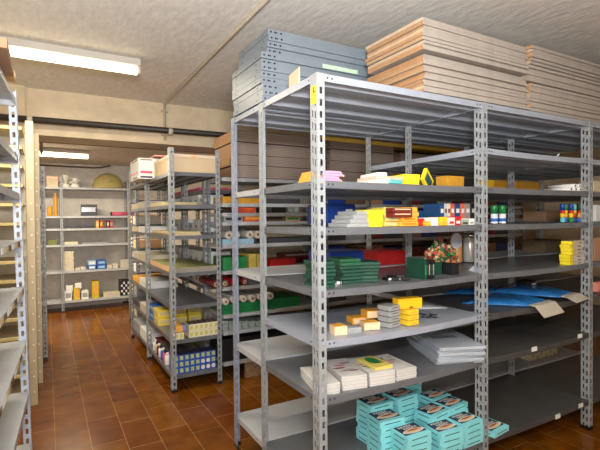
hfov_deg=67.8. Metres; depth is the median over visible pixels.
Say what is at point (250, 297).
paper roll
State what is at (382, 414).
picture
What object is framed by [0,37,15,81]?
carton
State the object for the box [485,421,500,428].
picture
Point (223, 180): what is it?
shelf
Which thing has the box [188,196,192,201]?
carton
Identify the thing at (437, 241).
flower
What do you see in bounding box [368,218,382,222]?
carton
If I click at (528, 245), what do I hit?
carton
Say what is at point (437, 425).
picture
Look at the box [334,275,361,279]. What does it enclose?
pack
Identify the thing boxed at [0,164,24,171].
shelf
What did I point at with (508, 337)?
shelf
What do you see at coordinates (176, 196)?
shelf
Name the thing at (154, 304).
carton
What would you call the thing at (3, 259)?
shelf
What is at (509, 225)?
shelf
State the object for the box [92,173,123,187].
dome
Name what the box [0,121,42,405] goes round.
shelving unit
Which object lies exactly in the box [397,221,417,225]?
carton
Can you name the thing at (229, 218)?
carton
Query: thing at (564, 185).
paper roll
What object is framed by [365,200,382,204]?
carton
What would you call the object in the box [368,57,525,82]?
cardboard sheet
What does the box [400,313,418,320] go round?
carton
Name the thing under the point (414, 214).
carton
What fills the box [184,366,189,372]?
carton
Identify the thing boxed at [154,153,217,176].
carton
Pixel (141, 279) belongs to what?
carton
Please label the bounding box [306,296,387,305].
shelf
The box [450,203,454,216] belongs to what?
book
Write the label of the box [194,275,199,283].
carton
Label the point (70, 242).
carton
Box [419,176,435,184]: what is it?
bundle
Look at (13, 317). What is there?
shelf
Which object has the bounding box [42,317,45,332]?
shelf
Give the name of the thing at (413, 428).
print
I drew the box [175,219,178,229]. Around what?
carton
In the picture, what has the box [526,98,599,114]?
cardboard sheet
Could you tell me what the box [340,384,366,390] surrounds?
pack
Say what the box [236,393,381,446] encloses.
shelf
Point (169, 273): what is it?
shelf
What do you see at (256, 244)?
shelf
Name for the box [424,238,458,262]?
bunch
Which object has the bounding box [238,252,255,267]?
carton
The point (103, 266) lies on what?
carton
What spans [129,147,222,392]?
rack
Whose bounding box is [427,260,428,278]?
folder
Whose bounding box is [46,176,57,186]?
carton
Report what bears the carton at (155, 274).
on the rack at (181, 297)
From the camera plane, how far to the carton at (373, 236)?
4.51 m
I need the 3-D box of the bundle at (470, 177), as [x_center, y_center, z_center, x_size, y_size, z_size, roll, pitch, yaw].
[2.275,-0.505,5.586,0.950,0.116,0.480,-1,1,-30]
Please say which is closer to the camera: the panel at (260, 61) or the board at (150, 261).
the panel at (260, 61)
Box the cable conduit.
[161,0,268,139]
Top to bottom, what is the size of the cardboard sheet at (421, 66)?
0.015 m
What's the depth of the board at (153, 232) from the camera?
3.57 m
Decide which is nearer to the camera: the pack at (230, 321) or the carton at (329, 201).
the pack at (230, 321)
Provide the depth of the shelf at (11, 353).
1.84 m
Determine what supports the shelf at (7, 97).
attached to the rack at (13, 407)
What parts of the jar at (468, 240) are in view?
lid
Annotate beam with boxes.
[25,87,470,155]
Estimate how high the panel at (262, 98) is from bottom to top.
0.030 m
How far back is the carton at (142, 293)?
5.58 m
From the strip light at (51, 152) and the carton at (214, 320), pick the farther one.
the strip light at (51, 152)
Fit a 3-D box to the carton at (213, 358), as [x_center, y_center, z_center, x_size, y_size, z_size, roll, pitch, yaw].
[-0.740,1.098,3.714,0.042,0.049,0.121,-1,1,-30]
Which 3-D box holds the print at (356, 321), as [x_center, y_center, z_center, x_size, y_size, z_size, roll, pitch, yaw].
[0.292,0.463,2.152,0.067,0.022,0.002,-1,1,-18]
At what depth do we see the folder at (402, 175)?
2.12 m
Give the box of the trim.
[43,142,214,153]
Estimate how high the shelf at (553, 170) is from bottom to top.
0.036 m
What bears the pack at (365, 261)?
on the pack at (361, 266)
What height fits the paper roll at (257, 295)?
0.054 m
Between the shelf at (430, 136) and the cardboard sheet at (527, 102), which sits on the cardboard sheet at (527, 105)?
the cardboard sheet at (527, 102)
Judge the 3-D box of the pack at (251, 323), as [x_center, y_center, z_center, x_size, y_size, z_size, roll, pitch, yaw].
[-0.459,0.851,3.918,0.055,0.057,0.200,-1,1,-30]
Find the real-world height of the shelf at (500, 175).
0.030 m
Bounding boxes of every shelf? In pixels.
[0,67,15,105]
[0,125,23,137]
[0,136,17,162]
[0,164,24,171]
[0,184,19,200]
[0,203,25,205]
[0,222,25,225]
[0,240,21,256]
[0,256,25,264]
[0,273,26,283]
[0,287,23,326]
[0,324,27,341]
[0,340,25,417]
[0,391,28,449]
[1,184,24,188]
[5,307,26,321]
[9,145,24,154]
[9,378,26,393]
[15,360,25,378]
[16,443,30,449]
[40,187,59,189]
[40,216,59,217]
[41,244,60,247]
[41,269,60,274]
[42,298,60,304]
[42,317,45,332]
[46,228,59,230]
[59,187,127,191]
[60,242,129,246]
[61,227,127,230]
[62,266,128,273]
[63,216,129,217]
[63,294,130,302]
[129,224,167,226]
[129,245,164,250]
[130,182,183,190]
[130,208,177,211]
[131,200,163,203]
[131,231,144,235]
[131,256,145,265]
[131,279,184,291]
[132,271,162,274]
[132,302,149,318]
[132,326,152,346]
[146,171,217,184]
[146,205,218,210]
[147,233,215,239]
[147,263,218,276]
[147,287,219,309]
[148,318,219,343]
[148,342,220,379]
[166,194,180,199]
[183,190,240,196]
[184,278,216,289]
[192,340,207,347]
[201,307,243,318]
[207,240,322,248]
[208,177,299,185]
[209,203,310,207]
[209,213,307,216]
[209,221,307,225]
[210,297,323,318]
[216,357,252,366]
[218,262,304,274]
[218,278,273,290]
[222,310,306,335]
[233,264,404,280]
[234,105,402,137]
[234,335,381,365]
[235,189,397,199]
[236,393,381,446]
[260,181,481,197]
[261,265,481,297]
[262,336,482,404]
[263,74,481,127]
[263,300,481,347]
[263,418,482,449]
[264,224,481,234]
[305,301,383,311]
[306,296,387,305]
[326,238,404,243]
[355,204,404,208]
[367,161,503,176]
[371,128,506,147]
[372,281,505,298]
[375,198,488,201]
[404,253,505,264]
[407,148,588,171]
[407,187,588,199]
[410,317,588,363]
[411,103,588,139]
[412,205,423,208]
[412,236,463,240]
[421,285,588,318]
[421,366,507,391]
[446,374,588,444]
[450,317,503,327]
[459,257,588,278]
[467,172,579,180]
[467,200,573,202]
[469,140,580,154]
[476,206,522,208]
[476,218,522,220]
[480,212,522,214]
[485,221,551,221]
[485,222,588,229]
[488,233,522,236]
[488,249,560,256]
[488,272,580,284]
[488,347,580,372]
[512,159,599,176]
[512,191,599,200]
[512,251,599,266]
[512,303,599,336]
[514,122,599,149]
[515,353,599,402]
[536,276,599,299]
[552,221,599,226]
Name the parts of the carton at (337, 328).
lid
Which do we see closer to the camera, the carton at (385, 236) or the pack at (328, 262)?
the pack at (328, 262)
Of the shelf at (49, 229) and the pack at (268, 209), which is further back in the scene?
the shelf at (49, 229)
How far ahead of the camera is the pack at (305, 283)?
1.93 m
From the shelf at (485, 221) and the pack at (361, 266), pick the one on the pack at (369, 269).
the pack at (361, 266)
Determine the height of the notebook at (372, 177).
0.016 m
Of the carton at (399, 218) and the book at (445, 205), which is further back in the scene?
the book at (445, 205)
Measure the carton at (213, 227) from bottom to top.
0.120 m
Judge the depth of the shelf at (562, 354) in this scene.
3.56 m
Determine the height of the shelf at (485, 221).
0.030 m
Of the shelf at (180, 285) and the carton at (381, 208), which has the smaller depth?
the carton at (381, 208)
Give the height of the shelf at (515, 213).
0.030 m
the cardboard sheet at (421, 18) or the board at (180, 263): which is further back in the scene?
the board at (180, 263)
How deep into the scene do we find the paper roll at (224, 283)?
3.70 m
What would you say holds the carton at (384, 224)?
on the rack at (504, 142)
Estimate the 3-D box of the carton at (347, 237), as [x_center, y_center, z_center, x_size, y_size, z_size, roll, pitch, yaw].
[0.471,0.082,4.508,0.225,0.122,0.300,-1,1,-30]
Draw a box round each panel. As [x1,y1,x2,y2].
[232,51,373,78]
[232,58,366,84]
[232,64,313,88]
[232,70,305,95]
[232,76,288,100]
[233,83,288,105]
[233,95,272,116]
[234,89,281,110]
[238,40,368,68]
[239,28,367,58]
[239,34,367,62]
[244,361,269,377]
[263,47,367,71]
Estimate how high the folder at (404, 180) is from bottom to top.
0.012 m
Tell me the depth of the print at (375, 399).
2.34 m
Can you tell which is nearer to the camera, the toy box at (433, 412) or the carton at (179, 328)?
the toy box at (433, 412)
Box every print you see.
[48,179,55,183]
[93,286,97,293]
[133,176,151,179]
[160,311,169,315]
[161,319,169,323]
[176,310,184,313]
[176,318,184,321]
[190,308,198,312]
[191,316,199,319]
[246,217,259,219]
[266,217,281,218]
[332,361,358,371]
[354,318,366,323]
[360,394,388,404]
[365,358,383,362]
[368,311,377,317]
[369,409,399,420]
[384,388,411,397]
[393,422,426,435]
[417,403,443,414]
[420,389,445,398]
[426,419,456,431]
[435,396,462,406]
[448,411,477,423]
[485,418,502,430]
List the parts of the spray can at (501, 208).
lid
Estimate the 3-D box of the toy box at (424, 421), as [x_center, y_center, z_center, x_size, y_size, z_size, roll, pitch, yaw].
[0.701,1.020,2.368,0.149,0.030,0.119,-1,1,-32]
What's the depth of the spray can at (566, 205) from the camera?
2.79 m
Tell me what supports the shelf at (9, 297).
attached to the rack at (13, 407)
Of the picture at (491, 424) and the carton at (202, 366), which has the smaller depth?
the picture at (491, 424)
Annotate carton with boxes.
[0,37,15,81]
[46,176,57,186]
[48,239,56,244]
[64,241,77,244]
[64,250,73,253]
[64,256,73,259]
[64,268,73,270]
[64,289,71,300]
[65,284,72,290]
[73,287,79,299]
[74,282,80,288]
[81,242,107,243]
[81,289,88,298]
[87,260,95,264]
[87,265,95,269]
[91,280,98,297]
[96,259,105,264]
[96,264,105,268]
[99,220,102,227]
[102,290,119,296]
[109,220,112,227]
[111,263,117,267]
[119,259,128,267]
[130,158,158,182]
[131,237,156,246]
[132,250,159,256]
[133,216,160,223]
[133,239,160,247]
[133,273,161,280]
[133,296,154,304]
[133,317,145,329]
[134,263,155,272]
[134,286,145,296]
[135,251,163,258]
[136,275,163,283]
[136,299,155,308]
[136,320,149,333]
[139,252,168,260]
[139,276,172,285]
[140,300,158,311]
[140,325,154,338]
[142,201,176,207]
[143,226,176,232]
[143,253,177,262]
[143,278,177,288]
[144,329,162,343]
[150,202,195,206]
[150,302,163,311]
[150,311,153,320]
[153,306,169,317]
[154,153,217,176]
[154,315,169,325]
[155,336,166,342]
[160,340,169,346]
[164,343,185,351]
[170,332,178,339]
[173,309,185,315]
[173,315,186,322]
[173,322,182,332]
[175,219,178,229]
[175,245,201,257]
[177,351,183,361]
[178,332,183,338]
[179,361,183,367]
[179,367,183,373]
[181,350,189,360]
[184,247,206,257]
[184,360,189,366]
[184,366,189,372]
[185,321,193,330]
[185,329,193,337]
[186,308,200,314]
[186,313,201,320]
[186,349,194,359]
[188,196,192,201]
[188,223,193,230]
[189,248,214,258]
[190,320,198,330]
[190,359,194,365]
[190,365,194,371]
[191,348,199,358]
[193,195,222,204]
[193,219,198,230]
[194,249,215,260]
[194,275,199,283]
[194,320,203,329]
[194,330,198,336]
[195,358,199,364]
[195,364,199,370]
[196,348,204,357]
[199,197,215,204]
[199,219,229,231]
[199,250,229,263]
[199,329,203,335]
[200,274,226,285]
[200,319,208,328]
[200,357,204,363]
[200,363,205,369]
[202,347,210,356]
[204,319,213,328]
[204,329,208,335]
[205,357,210,362]
[205,362,210,368]
[207,346,215,355]
[209,318,216,327]
[209,328,213,334]
[210,303,299,314]
[210,356,215,361]
[211,362,215,367]
[213,197,258,203]
[213,238,253,244]
[213,255,246,270]
[213,299,299,310]
[214,216,242,221]
[221,292,299,307]
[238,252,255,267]
[243,216,259,221]
[247,252,259,266]
[256,236,309,242]
[262,199,299,203]
[262,216,283,220]
[267,256,295,266]
[276,252,308,262]
[284,216,299,220]
[286,253,308,255]
[307,204,354,224]
[309,199,344,203]
[310,235,344,240]
[310,245,344,249]
[310,296,345,301]
[328,223,368,226]
[329,323,346,334]
[332,219,367,222]
[335,215,367,218]
[338,211,366,214]
[345,200,364,203]
[345,234,364,239]
[345,246,364,249]
[346,294,364,299]
[346,314,367,324]
[346,324,361,332]
[348,243,382,248]
[355,210,383,213]
[359,319,379,330]
[361,307,379,318]
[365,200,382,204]
[365,234,382,238]
[367,214,382,217]
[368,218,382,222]
[369,223,381,226]
[371,207,396,211]
[378,303,399,311]
[378,310,399,316]
[378,315,399,322]
[379,222,396,226]
[379,321,399,327]
[383,200,399,204]
[383,217,397,221]
[383,233,400,238]
[383,246,400,248]
[386,208,411,212]
[386,213,411,216]
[388,245,421,256]
[393,296,421,308]
[397,207,416,211]
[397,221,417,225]
[398,217,417,220]
[400,201,420,204]
[400,308,418,314]
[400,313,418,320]
[400,319,418,325]
[401,212,418,216]
[401,233,420,237]
[413,245,430,255]
[418,217,437,225]
[418,218,423,225]
[418,241,450,245]
[421,201,436,204]
[421,232,436,236]
[423,221,430,225]
[428,217,447,225]
[434,262,441,274]
[436,176,463,185]
[437,201,451,203]
[437,232,451,235]
[448,216,460,224]
[448,217,454,224]
[452,231,465,235]
[461,219,468,224]
[469,218,473,224]
[476,180,493,186]
[480,221,495,234]
[488,237,520,249]
[488,242,495,251]
[492,242,507,250]
[494,180,507,187]
[496,202,507,205]
[496,230,507,233]
[509,181,539,189]
[509,209,519,217]
[522,239,561,252]
[523,211,559,220]
[579,181,599,191]
[583,205,599,221]
[587,237,599,260]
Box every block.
[521,348,556,360]
[559,254,583,257]
[559,257,584,261]
[560,244,583,247]
[560,260,583,264]
[561,240,583,244]
[561,247,582,250]
[561,250,582,254]
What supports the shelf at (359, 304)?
attached to the rack at (305, 301)
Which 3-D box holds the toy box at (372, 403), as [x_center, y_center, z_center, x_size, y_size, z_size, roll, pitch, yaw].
[0.393,0.934,2.350,0.149,0.030,0.119,-1,1,-30]
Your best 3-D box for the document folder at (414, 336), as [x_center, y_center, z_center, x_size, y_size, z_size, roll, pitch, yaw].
[0.790,0.636,2.460,0.250,0.014,0.380,-1,1,-8]
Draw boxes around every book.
[424,203,443,217]
[444,203,446,216]
[447,203,449,216]
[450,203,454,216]
[454,203,459,216]
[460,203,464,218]
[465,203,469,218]
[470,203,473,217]
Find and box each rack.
[0,67,31,449]
[40,166,47,359]
[40,178,130,312]
[128,182,167,320]
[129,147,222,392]
[166,181,244,347]
[206,177,524,366]
[231,72,599,449]
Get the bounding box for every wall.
[0,84,28,347]
[39,162,222,309]
[222,185,494,316]
[503,148,599,304]
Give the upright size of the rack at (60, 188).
1.980 m
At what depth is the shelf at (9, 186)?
3.21 m
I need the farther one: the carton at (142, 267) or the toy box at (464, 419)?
the carton at (142, 267)
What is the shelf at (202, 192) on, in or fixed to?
attached to the storage rack at (204, 310)
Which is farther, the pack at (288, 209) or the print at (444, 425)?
the pack at (288, 209)
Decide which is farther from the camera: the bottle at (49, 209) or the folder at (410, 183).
the bottle at (49, 209)
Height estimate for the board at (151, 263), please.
0.009 m
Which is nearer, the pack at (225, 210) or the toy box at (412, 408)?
the toy box at (412, 408)
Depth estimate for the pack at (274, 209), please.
3.95 m
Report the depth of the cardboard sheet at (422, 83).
2.24 m
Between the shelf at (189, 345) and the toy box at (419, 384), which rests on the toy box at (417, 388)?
the toy box at (419, 384)
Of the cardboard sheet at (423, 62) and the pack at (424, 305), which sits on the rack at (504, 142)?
the pack at (424, 305)
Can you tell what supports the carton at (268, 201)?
on the rack at (305, 301)
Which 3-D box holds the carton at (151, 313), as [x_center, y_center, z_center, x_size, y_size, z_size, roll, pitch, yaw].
[-1.365,0.860,4.266,0.101,0.070,0.200,-1,1,-30]
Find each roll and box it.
[110,212,133,215]
[199,276,218,287]
[207,275,227,286]
[208,292,228,304]
[213,231,231,238]
[216,291,236,302]
[218,275,236,285]
[224,291,246,301]
[227,274,247,285]
[238,230,253,238]
[239,290,255,301]
[241,289,263,299]
[246,230,259,237]
[249,288,273,298]
[544,187,572,190]
[548,184,576,188]
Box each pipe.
[0,114,440,154]
[39,164,110,168]
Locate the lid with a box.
[150,155,165,158]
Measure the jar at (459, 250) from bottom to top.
0.167 m
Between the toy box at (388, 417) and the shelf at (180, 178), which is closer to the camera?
the toy box at (388, 417)
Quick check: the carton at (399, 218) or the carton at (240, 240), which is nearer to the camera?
the carton at (399, 218)
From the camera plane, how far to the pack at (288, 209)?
4.02 m
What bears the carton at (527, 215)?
on the rack at (504, 142)
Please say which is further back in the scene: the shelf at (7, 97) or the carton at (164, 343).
the carton at (164, 343)
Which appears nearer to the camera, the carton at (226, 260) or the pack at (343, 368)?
the pack at (343, 368)
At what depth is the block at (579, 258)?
2.74 m
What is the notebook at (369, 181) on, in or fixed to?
on the rack at (504, 142)
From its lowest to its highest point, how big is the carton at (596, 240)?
0.151 m
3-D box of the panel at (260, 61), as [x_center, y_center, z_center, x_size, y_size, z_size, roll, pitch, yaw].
[0.141,-0.834,2.666,1.001,0.030,0.401,-1,1,-30]
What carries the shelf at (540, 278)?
attached to the rack at (504, 142)
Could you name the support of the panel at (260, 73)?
on the panel at (261, 79)
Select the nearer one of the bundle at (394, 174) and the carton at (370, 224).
the carton at (370, 224)
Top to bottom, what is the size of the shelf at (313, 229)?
0.033 m
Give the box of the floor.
[17,293,599,449]
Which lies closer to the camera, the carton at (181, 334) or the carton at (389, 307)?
the carton at (389, 307)
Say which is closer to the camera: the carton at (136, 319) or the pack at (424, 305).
the pack at (424, 305)
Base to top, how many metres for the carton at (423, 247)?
0.112 m
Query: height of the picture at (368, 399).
0.001 m
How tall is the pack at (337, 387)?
0.014 m
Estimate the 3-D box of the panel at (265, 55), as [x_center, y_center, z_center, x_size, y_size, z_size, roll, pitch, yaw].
[0.142,-0.865,2.655,1.001,0.030,0.402,-1,1,-30]
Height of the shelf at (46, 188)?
0.030 m
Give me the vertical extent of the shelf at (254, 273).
0.030 m
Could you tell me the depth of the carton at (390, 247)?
4.64 m
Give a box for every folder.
[390,174,419,176]
[402,179,419,181]
[402,182,418,184]
[403,176,419,179]
[407,257,426,279]
[407,337,482,358]
[409,341,483,362]
[409,343,482,364]
[411,335,482,352]
[413,337,485,356]
[416,328,485,350]
[427,259,432,278]
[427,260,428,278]
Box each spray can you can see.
[560,204,564,221]
[565,204,567,221]
[568,204,573,221]
[574,204,575,221]
[577,204,580,221]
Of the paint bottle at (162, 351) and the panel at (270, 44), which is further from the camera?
the paint bottle at (162, 351)
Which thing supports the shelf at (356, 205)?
attached to the rack at (305, 301)
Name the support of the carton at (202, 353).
on the carton at (202, 360)
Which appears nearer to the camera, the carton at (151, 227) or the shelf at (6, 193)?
the shelf at (6, 193)
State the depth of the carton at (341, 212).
2.00 m
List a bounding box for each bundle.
[214,130,321,148]
[217,142,321,159]
[220,154,320,169]
[220,165,310,179]
[320,141,393,153]
[321,149,392,163]
[321,160,392,173]
[339,172,393,181]
[391,173,441,176]
[393,153,432,161]
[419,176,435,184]
[470,177,522,181]
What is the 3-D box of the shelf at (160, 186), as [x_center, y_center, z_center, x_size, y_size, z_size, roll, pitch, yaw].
[-1.547,-0.415,4.811,0.402,0.030,0.966,-1,1,-30]
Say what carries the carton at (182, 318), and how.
on the rack at (181, 297)
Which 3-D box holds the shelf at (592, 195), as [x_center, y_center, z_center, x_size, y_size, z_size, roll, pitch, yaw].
[2.106,-0.205,3.286,0.996,0.033,0.563,-1,1,-30]
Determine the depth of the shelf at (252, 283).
3.81 m
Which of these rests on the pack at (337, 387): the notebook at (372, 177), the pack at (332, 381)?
the pack at (332, 381)
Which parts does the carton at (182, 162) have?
lid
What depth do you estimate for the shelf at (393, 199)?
3.19 m
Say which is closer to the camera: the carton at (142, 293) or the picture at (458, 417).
the picture at (458, 417)
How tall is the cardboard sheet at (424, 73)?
0.015 m
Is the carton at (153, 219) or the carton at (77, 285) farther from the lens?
the carton at (77, 285)
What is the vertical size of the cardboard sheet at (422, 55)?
0.017 m
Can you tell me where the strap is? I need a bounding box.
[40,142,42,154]
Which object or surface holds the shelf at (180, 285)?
attached to the rack at (181, 297)
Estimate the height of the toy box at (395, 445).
0.029 m
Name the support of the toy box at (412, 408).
on the toy box at (410, 414)
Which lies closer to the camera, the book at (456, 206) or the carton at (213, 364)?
the book at (456, 206)
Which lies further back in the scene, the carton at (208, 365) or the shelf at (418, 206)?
the shelf at (418, 206)
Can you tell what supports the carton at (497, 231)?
on the rack at (305, 301)
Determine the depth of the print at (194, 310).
4.14 m
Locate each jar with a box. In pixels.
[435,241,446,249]
[451,237,461,262]
[463,233,476,261]
[476,235,485,260]
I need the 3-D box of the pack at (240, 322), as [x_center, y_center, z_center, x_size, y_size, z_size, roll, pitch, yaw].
[-0.565,0.846,3.857,0.053,0.072,0.200,-1,1,-30]
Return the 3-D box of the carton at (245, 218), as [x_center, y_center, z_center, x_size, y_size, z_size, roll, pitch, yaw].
[-0.463,-0.059,3.935,0.167,0.056,0.251,-1,1,-30]
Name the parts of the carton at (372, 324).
lid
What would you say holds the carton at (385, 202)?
on the rack at (305, 301)
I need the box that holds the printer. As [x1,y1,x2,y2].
[81,204,96,215]
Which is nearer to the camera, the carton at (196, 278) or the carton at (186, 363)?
the carton at (186, 363)
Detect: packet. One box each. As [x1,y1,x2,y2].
[298,179,341,182]
[299,176,338,180]
[300,173,343,177]
[302,170,341,174]
[357,356,392,368]
[357,360,392,370]
[382,277,391,280]
[400,277,409,280]
[441,262,456,274]
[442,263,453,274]
[445,262,458,274]
[593,281,599,291]
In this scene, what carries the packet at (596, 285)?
on the rack at (504, 142)
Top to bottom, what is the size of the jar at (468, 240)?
0.187 m
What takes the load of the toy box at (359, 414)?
on the toy box at (358, 419)
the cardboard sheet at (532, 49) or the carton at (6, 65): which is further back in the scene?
the cardboard sheet at (532, 49)
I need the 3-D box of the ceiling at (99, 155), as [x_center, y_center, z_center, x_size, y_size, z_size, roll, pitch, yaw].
[-1.234,-1.024,6.714,7.800,0.100,3.160,-1,1,-30]
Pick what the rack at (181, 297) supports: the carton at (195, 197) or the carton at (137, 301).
the carton at (137, 301)
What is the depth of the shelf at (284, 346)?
2.55 m
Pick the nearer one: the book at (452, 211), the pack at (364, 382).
the pack at (364, 382)
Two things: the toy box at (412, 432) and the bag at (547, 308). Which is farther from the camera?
the bag at (547, 308)
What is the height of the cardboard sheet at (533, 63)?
0.015 m
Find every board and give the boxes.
[150,258,215,268]
[150,261,216,269]
[150,262,216,271]
[151,263,215,272]
[152,230,199,232]
[152,231,200,233]
[153,232,201,235]
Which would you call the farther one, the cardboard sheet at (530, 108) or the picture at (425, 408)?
the cardboard sheet at (530, 108)
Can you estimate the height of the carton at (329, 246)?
0.158 m
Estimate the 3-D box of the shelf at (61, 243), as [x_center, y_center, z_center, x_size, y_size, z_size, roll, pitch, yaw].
[-3.173,0.298,6.936,0.966,0.030,0.376,-1,1,-30]
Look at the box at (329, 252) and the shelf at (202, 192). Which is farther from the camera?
the shelf at (202, 192)
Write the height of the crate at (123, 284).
0.237 m
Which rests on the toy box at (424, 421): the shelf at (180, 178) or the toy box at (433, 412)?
the toy box at (433, 412)
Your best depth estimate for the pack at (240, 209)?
3.80 m
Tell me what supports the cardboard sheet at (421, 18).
on the cardboard sheet at (423, 22)
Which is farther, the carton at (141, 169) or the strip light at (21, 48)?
the carton at (141, 169)
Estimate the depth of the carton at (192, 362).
3.58 m
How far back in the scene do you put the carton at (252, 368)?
3.83 m
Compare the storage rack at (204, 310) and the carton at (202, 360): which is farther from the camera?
the storage rack at (204, 310)
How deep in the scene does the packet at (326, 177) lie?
1.91 m
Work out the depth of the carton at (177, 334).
3.51 m
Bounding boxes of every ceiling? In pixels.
[0,0,599,111]
[39,142,214,165]
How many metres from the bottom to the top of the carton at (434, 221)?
0.040 m
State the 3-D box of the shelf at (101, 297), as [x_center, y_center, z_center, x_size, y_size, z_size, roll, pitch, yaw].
[-3.165,1.130,6.949,0.966,0.030,0.376,-1,1,-30]
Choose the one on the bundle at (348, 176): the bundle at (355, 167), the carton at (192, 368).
the bundle at (355, 167)
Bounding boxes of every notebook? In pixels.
[357,176,389,181]
[360,172,386,177]
[360,179,388,183]
[389,179,401,183]
[390,177,402,179]
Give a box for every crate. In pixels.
[118,278,128,295]
[210,329,287,361]
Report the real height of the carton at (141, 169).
0.190 m
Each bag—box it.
[442,286,496,294]
[462,292,563,317]
[469,266,485,271]
[490,283,589,302]
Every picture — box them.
[363,396,385,402]
[372,410,397,418]
[389,389,409,395]
[398,425,423,433]
[420,405,441,412]
[423,390,443,396]
[430,421,455,429]
[439,398,459,404]
[452,413,474,421]
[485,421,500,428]
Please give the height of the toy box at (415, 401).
0.029 m
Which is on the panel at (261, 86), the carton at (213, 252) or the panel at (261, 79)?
the panel at (261, 79)
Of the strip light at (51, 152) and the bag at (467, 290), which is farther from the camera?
the strip light at (51, 152)
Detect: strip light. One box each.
[0,35,140,76]
[39,147,89,159]
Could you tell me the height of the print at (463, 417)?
0.001 m
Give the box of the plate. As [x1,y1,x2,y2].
[289,67,299,87]
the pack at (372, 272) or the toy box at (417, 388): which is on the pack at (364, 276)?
the pack at (372, 272)
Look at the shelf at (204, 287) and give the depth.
4.27 m
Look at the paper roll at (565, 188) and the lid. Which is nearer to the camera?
the paper roll at (565, 188)
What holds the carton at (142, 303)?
on the rack at (181, 297)
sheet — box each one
[171,187,235,195]
[365,17,524,49]
[365,31,524,62]
[367,20,526,53]
[367,25,526,56]
[367,36,527,65]
[367,54,524,81]
[368,28,527,59]
[368,40,528,69]
[368,44,525,70]
[368,45,527,76]
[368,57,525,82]
[373,60,526,86]
[378,65,525,88]
[384,67,527,92]
[391,72,526,95]
[395,75,525,98]
[401,79,526,101]
[406,82,525,103]
[411,85,525,106]
[417,88,528,109]
[520,74,599,94]
[522,77,599,97]
[525,45,599,67]
[525,57,599,79]
[525,101,599,116]
[526,48,599,70]
[526,61,599,82]
[526,70,599,91]
[526,83,599,101]
[526,86,599,103]
[526,94,599,111]
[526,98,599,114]
[526,104,599,119]
[527,51,599,72]
[527,54,599,75]
[527,69,599,88]
[527,91,599,108]
[528,64,599,85]
[528,88,599,106]
[528,107,599,122]
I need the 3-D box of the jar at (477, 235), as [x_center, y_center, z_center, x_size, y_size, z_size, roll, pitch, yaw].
[1.208,0.147,2.995,0.076,0.187,0.076,-1,1,-30]
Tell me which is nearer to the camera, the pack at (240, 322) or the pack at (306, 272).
the pack at (306, 272)
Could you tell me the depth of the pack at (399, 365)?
2.14 m
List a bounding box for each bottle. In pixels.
[47,206,52,215]
[53,193,57,215]
[158,345,162,357]
[160,347,164,359]
[165,352,169,364]
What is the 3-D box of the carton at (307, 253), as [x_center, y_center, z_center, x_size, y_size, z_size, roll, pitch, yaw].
[-0.039,0.288,4.398,0.290,0.012,0.130,-1,1,-30]
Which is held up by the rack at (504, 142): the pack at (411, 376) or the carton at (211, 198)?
the pack at (411, 376)
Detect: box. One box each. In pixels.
[309,249,363,259]
[356,410,366,420]
[356,415,367,426]
[356,426,366,437]
[356,432,366,443]
[357,393,392,411]
[357,405,392,414]
[358,422,366,431]
[359,248,404,264]
[366,408,404,428]
[367,420,405,434]
[367,426,390,441]
[367,432,390,447]
[367,437,391,449]
[367,443,375,449]
[382,388,416,404]
[391,422,431,444]
[391,434,431,449]
[391,439,430,449]
[393,399,417,410]
[393,405,417,414]
[402,410,414,419]
[403,383,421,388]
[405,417,413,423]
[408,385,420,391]
[414,414,449,423]
[415,402,449,421]
[417,398,427,405]
[418,388,450,402]
[424,418,462,439]
[431,439,463,449]
[431,446,461,449]
[432,434,462,445]
[433,395,467,413]
[446,411,482,431]
[450,408,467,415]
[462,436,482,448]
[463,424,483,437]
[463,430,483,443]
[464,178,473,186]
[485,418,508,438]
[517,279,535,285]
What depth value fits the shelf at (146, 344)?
4.61 m
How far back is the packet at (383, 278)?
2.13 m
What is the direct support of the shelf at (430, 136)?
attached to the rack at (504, 142)
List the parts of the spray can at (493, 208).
lid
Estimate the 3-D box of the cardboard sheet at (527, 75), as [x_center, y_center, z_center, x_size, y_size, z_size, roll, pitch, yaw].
[1.637,-0.837,2.973,1.214,0.018,0.489,-1,1,-30]
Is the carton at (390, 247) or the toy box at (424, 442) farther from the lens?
the carton at (390, 247)
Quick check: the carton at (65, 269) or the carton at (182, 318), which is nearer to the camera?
the carton at (182, 318)
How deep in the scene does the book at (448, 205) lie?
2.40 m
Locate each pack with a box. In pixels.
[214,209,235,212]
[215,317,227,331]
[226,318,232,330]
[227,207,255,212]
[231,318,241,329]
[239,317,247,328]
[242,316,254,327]
[248,316,260,326]
[251,207,271,212]
[272,207,285,212]
[286,207,298,212]
[300,365,339,388]
[301,372,339,391]
[301,374,339,393]
[303,275,333,280]
[304,259,333,264]
[304,282,334,287]
[305,264,334,268]
[305,271,335,276]
[306,267,335,272]
[306,279,336,284]
[323,358,366,379]
[323,364,366,383]
[327,370,366,386]
[328,256,360,261]
[330,260,360,265]
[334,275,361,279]
[334,278,362,283]
[335,265,359,269]
[335,272,362,276]
[336,269,360,273]
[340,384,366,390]
[348,356,394,376]
[360,265,378,268]
[361,259,379,264]
[361,268,378,271]
[362,275,377,278]
[363,271,377,274]
[363,278,379,281]
[367,373,394,379]
[367,376,394,382]
[367,380,394,386]
[375,354,415,372]
[378,302,447,309]
[395,369,415,375]
[395,372,416,377]
[395,374,415,380]
[420,168,432,184]
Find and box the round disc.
[450,233,461,248]
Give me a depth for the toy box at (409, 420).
2.39 m
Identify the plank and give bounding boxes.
[320,136,463,153]
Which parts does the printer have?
panel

